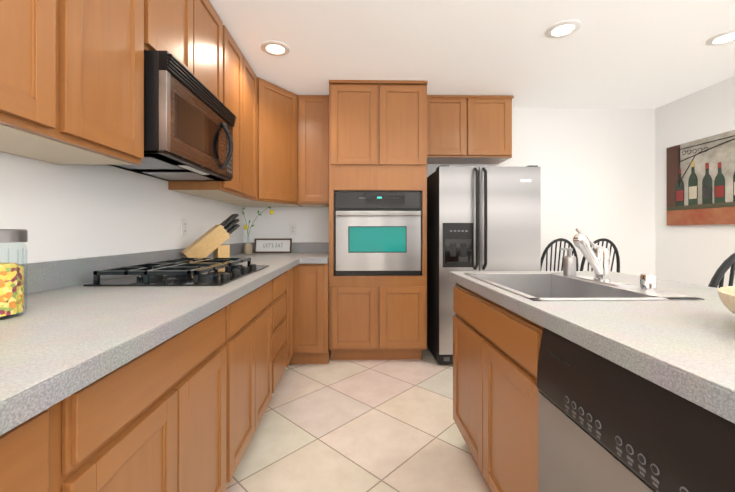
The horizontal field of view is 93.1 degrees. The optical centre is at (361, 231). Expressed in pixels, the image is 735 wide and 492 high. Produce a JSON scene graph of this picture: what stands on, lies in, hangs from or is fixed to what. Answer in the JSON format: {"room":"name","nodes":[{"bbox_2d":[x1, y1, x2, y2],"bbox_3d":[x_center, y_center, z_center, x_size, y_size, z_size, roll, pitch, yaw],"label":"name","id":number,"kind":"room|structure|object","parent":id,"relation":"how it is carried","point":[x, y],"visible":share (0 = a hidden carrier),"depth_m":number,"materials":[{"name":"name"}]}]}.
{"room":"kitchen","nodes":[
{"label":"kitchen","id":0,"kind":"room"},
{"bbox_2d":[0,152,243,263],"bbox_3d":[-1.233,-0.084,0.466,0.150,2.440,6.560,0,0,-1],"label":"wall","id":1,"kind":"structure","parent":0,"point":[61,212],"depth_m":1.53,"materials":[{"name":"white paint"}]},
{"bbox_2d":[0,0,91,151],"bbox_3d":[-0.993,-0.776,0.786,0.339,1.035,0.487,0,0,-1],"label":"upper cabinet","id":2,"kind":"object","parent":1,"relation":"attached to","point":[46,45],"depth_m":0.93,"materials":[{"name":"brown wood"}]},
{"bbox_2d":[5,0,163,171],"bbox_3d":[-1.000,-0.775,1.151,0.339,1.035,0.537,0,0,-1],"label":"upper cabinet","id":3,"kind":"object","parent":1,"relation":"attached to","point":[124,32],"depth_m":1.23,"materials":[{"name":"brown wood"}]},
{"bbox_2d":[181,219,186,235],"bbox_3d":[-1.190,-0.025,2.338,0.008,0.116,0.072,0,0,-1],"label":"electrical outlet plate","id":4,"kind":"object","parent":1,"relation":"attached to","point":[183,221],"depth_m":2.32,"materials":[{"name":"white plastic"}]},
{"bbox_2d":[164,0,203,63],"bbox_3d":[-1.009,-1.005,1.577,0.339,0.575,0.460,0,0,-1],"label":"upper cabinet","id":5,"kind":"object","parent":1,"relation":"attached to","point":[183,19],"depth_m":1.68,"materials":[{"name":"brown wood"}]},
{"bbox_2d":[136,44,247,183],"bbox_3d":[-0.948,-0.509,1.745,0.462,0.405,0.756,0,0,-1],"label":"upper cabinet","id":6,"kind":"object","parent":1,"relation":"attached to","point":[179,96],"depth_m":1.67,"materials":[{"name":"brown wood"}]},
{"bbox_2d":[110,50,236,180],"bbox_3d":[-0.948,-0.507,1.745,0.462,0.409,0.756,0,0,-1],"label":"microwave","id":7,"kind":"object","parent":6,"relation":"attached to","point":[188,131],"depth_m":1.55,"materials":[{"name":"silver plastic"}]},
{"bbox_2d":[165,31,243,199],"bbox_3d":[-1.023,-0.773,2.322,0.339,1.035,0.504,0,0,-1],"label":"upper cabinet","id":8,"kind":"object","parent":1,"relation":"attached to","point":[210,189],"depth_m":2.28,"materials":[{"name":"brown wood"}]},
{"bbox_2d":[204,0,227,91],"bbox_3d":[-1.015,-1.004,1.912,0.339,0.575,0.460,0,0,-1],"label":"upper cabinet","id":9,"kind":"object","parent":1,"relation":"attached to","point":[215,33],"depth_m":2.04,"materials":[{"name":"brown wood"}]},
{"bbox_2d":[217,50,263,203],"bbox_3d":[-1.009,-0.773,2.699,0.382,1.035,0.501,0,0,-1],"label":"upper cabinet","id":10,"kind":"object","parent":1,"relation":"attached to","point":[251,86],"depth_m":2.81,"materials":[{"name":"brown wood"}]},
{"bbox_2d":[234,80,299,206],"bbox_3d":[-0.908,-0.772,3.244,0.605,1.035,0.717,0,0,-1],"label":"upper cabinet","id":11,"kind":"object","parent":1,"relation":"attached to","point":[279,103],"depth_m":3.10,"materials":[{"name":"brown wood"}]},
{"bbox_2d":[225,346,490,491],"bbox_3d":[1.004,1.186,0.508,4.925,0.100,6.860,0,0,-1],"label":"floor","id":12,"kind":"structure","parent":0,"point":[361,426],"depth_m":1.95,"materials":[{"name":"tile"}]},
{"bbox_2d":[0,374,107,491],"bbox_3d":[-0.831,0.699,0.394,0.648,0.872,0.542,0,0,-1],"label":"base cabinet","id":13,"kind":"object","parent":12,"relation":"on","point":[63,447],"depth_m":0.61,"materials":[{"name":"brown wood"}]},
{"bbox_2d":[108,298,239,491],"bbox_3d":[-0.842,0.700,0.978,0.648,0.872,0.924,0,0,-1],"label":"base cabinet","id":14,"kind":"object","parent":12,"relation":"on","point":[184,410],"depth_m":1.00,"materials":[{"name":"brown wood"}]},
{"bbox_2d":[240,278,275,460],"bbox_3d":[-0.856,0.701,1.697,0.648,0.872,0.812,0,0,-1],"label":"base cabinet","id":15,"kind":"object","parent":12,"relation":"on","point":[257,307],"depth_m":1.76,"materials":[{"name":"brown wood"}]},
{"bbox_2d":[276,268,291,386],"bbox_3d":[-0.868,0.702,2.322,0.648,0.872,0.582,0,0,-1],"label":"base cabinet","id":16,"kind":"object","parent":12,"relation":"on","point":[283,281],"depth_m":2.43,"materials":[{"name":"brown wood"}]},
{"bbox_2d":[300,262,330,363],"bbox_3d":[-0.461,0.703,3.250,0.342,0.872,0.718,0,0,-1],"label":"base cabinet","id":17,"kind":"object","parent":12,"relation":"on","point":[314,278],"depth_m":2.90,"materials":[{"name":"brown wood"}]},
{"bbox_2d":[0,242,328,435],"bbox_3d":[-0.723,0.188,1.860,0.920,0.150,3.488,0,0,-1],"label":"countertop","id":18,"kind":"structure","parent":17,"relation":"on","point":[78,324],"depth_m":0.98,"materials":[{"name":"stone"}]},
{"bbox_2d":[0,229,27,318],"bbox_3d":[-0.923,0.105,0.872,0.124,0.221,0.124,0,0,-1],"label":"pasta jar","id":19,"kind":"object","parent":18,"relation":"on","point":[12,287],"visible":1,"depth_m":0.87,"materials":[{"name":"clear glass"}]},
{"bbox_2d":[181,214,239,261],"bbox_3d":[-0.996,0.049,2.304,0.349,0.338,0.110,0,0,-39],"label":"knife block","id":20,"kind":"object","parent":18,"relation":"on","point":[210,241],"visible":1,"depth_m":2.28,"materials":[{"name":"brown wood"}]},
{"bbox_2d":[242,207,273,253],"bbox_3d":[-1.012,-0.010,3.396,0.319,0.459,0.090,0,0,-1],"label":"vase","id":21,"kind":"object","parent":18,"relation":"on","point":[247,248],"visible":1,"depth_m":3.38,"materials":[{"name":"glass"}]},
{"bbox_2d":[254,238,291,252],"bbox_3d":[-0.900,0.146,3.532,0.375,0.147,0.049,0,0,-1],"label":"eat sign","id":22,"kind":"object","parent":18,"relation":"on","point":[272,245],"visible":1,"depth_m":3.53,"materials":[{"name":"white wood"}]},
{"bbox_2d":[329,80,427,359],"bbox_3d":[0.137,-0.078,3.272,0.850,2.436,0.698,0,0,-1],"label":"tall cabinet","id":23,"kind":"object","parent":12,"relation":"on","point":[377,219],"visible":1,"depth_m":3.00,"materials":[{"name":"brown wood"}]},
{"bbox_2d":[334,191,421,274],"bbox_3d":[0.138,0.015,3.218,0.760,0.732,0.590,0,0,-1],"label":"wall oven","id":24,"kind":"object","parent":23,"relation":"in","point":[376,232],"depth_m":2.98,"materials":[{"name":"silver metal"}]},
{"bbox_2d":[427,165,540,363],"bbox_3d":[1.063,0.286,3.222,0.851,1.679,0.777,0,0,-1],"label":"refrigerator","id":25,"kind":"object","parent":12,"relation":"on","point":[483,218],"visible":0.6,"depth_m":2.90,"materials":[{"name":"metal"}]},
{"bbox_2d":[541,238,577,270],"bbox_3d":[1.792,0.603,3.331,0.376,1.079,0.416,0,0,-1],"label":"chair","id":26,"kind":"object","parent":12,"relation":"on","point":[549,245],"visible":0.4,"depth_m":3.15,"materials":[{"name":"black wood"}]},
{"bbox_2d":[580,238,619,272],"bbox_3d":[2.177,0.603,3.339,0.376,1.079,0.416,0,0,-1],"label":"chair","id":27,"kind":"object","parent":12,"relation":"on","point":[613,245],"visible":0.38,"depth_m":3.16,"materials":[{"name":"black wood"}]},
{"bbox_2d":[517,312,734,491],"bbox_3d":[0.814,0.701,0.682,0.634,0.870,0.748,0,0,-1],"label":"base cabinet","id":28,"kind":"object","parent":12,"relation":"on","point":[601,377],"depth_m":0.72,"materials":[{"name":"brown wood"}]},
{"bbox_2d":[449,272,734,415],"bbox_3d":[0.944,0.241,0.493,0.880,0.041,2.830,0,0,-1],"label":"countertop","id":29,"kind":"structure","parent":28,"relation":"on","point":[688,346],"depth_m":0.76,"materials":[{"name":"grey stone"}]},
{"bbox_2d":[718,286,734,313],"bbox_3d":[0.958,0.152,0.658,0.400,0.126,0.400,0,0,-1],"label":"fruit bowl","id":30,"kind":"object","parent":29,"relation":"on","point":[727,295],"visible":1,"depth_m":0.76,"materials":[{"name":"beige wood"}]},
{"bbox_2d":[537,328,734,491],"bbox_3d":[0.788,0.689,0.681,0.586,0.846,0.602,0,0,-1],"label":"dishwasher","id":31,"kind":"object","parent":28,"relation":"in","point":[605,424],"depth_m":0.68,"materials":[{"name":"silver plastic"}]},
{"bbox_2d":[708,253,734,287],"bbox_3d":[1.571,0.600,1.587,0.376,1.079,0.416,0,0,-1],"label":"chair","id":32,"kind":"object","parent":12,"relation":"on","point":[717,279],"visible":0.17,"depth_m":1.40,"materials":[{"name":"black wood"}]},
{"bbox_2d":[244,108,654,275],"bbox_3d":[0.942,-0.079,3.714,4.325,2.440,0.150,0,0,-1],"label":"wall","id":33,"kind":"structure","parent":0,"point":[597,165],"depth_m":3.67,"materials":[{"name":"white paint"}]},
{"bbox_2d":[289,224,295,234],"bbox_3d":[-0.714,-0.019,3.602,0.072,0.116,0.008,0,0,-1],"label":"electrical outlet plate","id":34,"kind":"object","parent":33,"relation":"attached to","point":[292,229],"depth_m":3.60,"materials":[{"name":"white plastic"}]},
{"bbox_2d":[296,94,328,206],"bbox_3d":[-0.476,-0.772,3.413,0.364,1.035,0.396,0,0,-1],"label":"upper cabinet","id":35,"kind":"object","parent":33,"relation":"attached to","point":[312,111],"depth_m":3.28,"materials":[{"name":"brown wood"}]},
{"bbox_2d":[427,95,513,163],"bbox_3d":[1.000,-0.997,3.468,0.879,0.585,0.344,0,0,-1],"label":"upper cabinet","id":36,"kind":"object","parent":33,"relation":"attached to","point":[469,129],"visible":0.94,"depth_m":3.31,"materials":[{"name":"brown wood"}]},
{"bbox_2d":[209,0,734,108],"bbox_3d":[1.004,-1.354,0.512,4.925,0.100,6.860,0,0,-1],"label":"ceiling","id":37,"kind":"structure","parent":0,"point":[653,54],"depth_m":2.45,"materials":[{"name":"white paint"}]},
{"bbox_2d":[261,41,289,55],"bbox_3d":[-0.612,-1.294,2.471,0.199,0.011,0.199,0,0,44],"label":"recessed light","id":38,"kind":"object","parent":37,"relation":"in","point":[275,48],"depth_m":2.47,"materials":[{"name":"white"}]},
{"bbox_2d":[545,20,580,37],"bbox_3d":[1.293,-1.295,2.237,0.199,0.011,0.199,0,0,44],"label":"recessed light","id":39,"kind":"object","parent":37,"relation":"in","point":[562,29],"depth_m":2.22,"materials":[{"name":"white"}]},
{"bbox_2d":[706,29,734,45],"bbox_3d":[2.441,-1.294,2.330,0.199,0.011,0.199,0,0,44],"label":"recessed light","id":40,"kind":"object","parent":37,"relation":"in","point":[726,37],"depth_m":2.34,"materials":[{"name":"white"}]},
{"bbox_2d":[457,316,516,387],"bbox_3d":[0.524,0.475,0.499,0.020,0.057,2.624,0,0,-1],"label":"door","id":41,"kind":"structure","parent":0,"relation":"attached to","point":[508,368],"depth_m":1.32,"materials":[{"name":"brown wood"}]},
{"bbox_2d":[655,76,734,287],"bbox_3d":[3.241,-0.084,0.553,0.150,2.440,6.560,0,0,-1],"label":"wall","id":42,"kind":"structure","parent":0,"point":[696,254],"depth_m":3.30,"materials":[{"name":"white paint"}]},
{"bbox_2d":[666,130,734,224],"bbox_3d":[3.098,-0.450,2.906,0.042,0.780,1.210,0,0,-1],"label":"picture","id":43,"kind":"object","parent":42,"relation":"attached to","point":[700,174],"visible":1,"depth_m":3.15,"materials":[{"name":"canvas"},{"name":"paint"}]}
]}

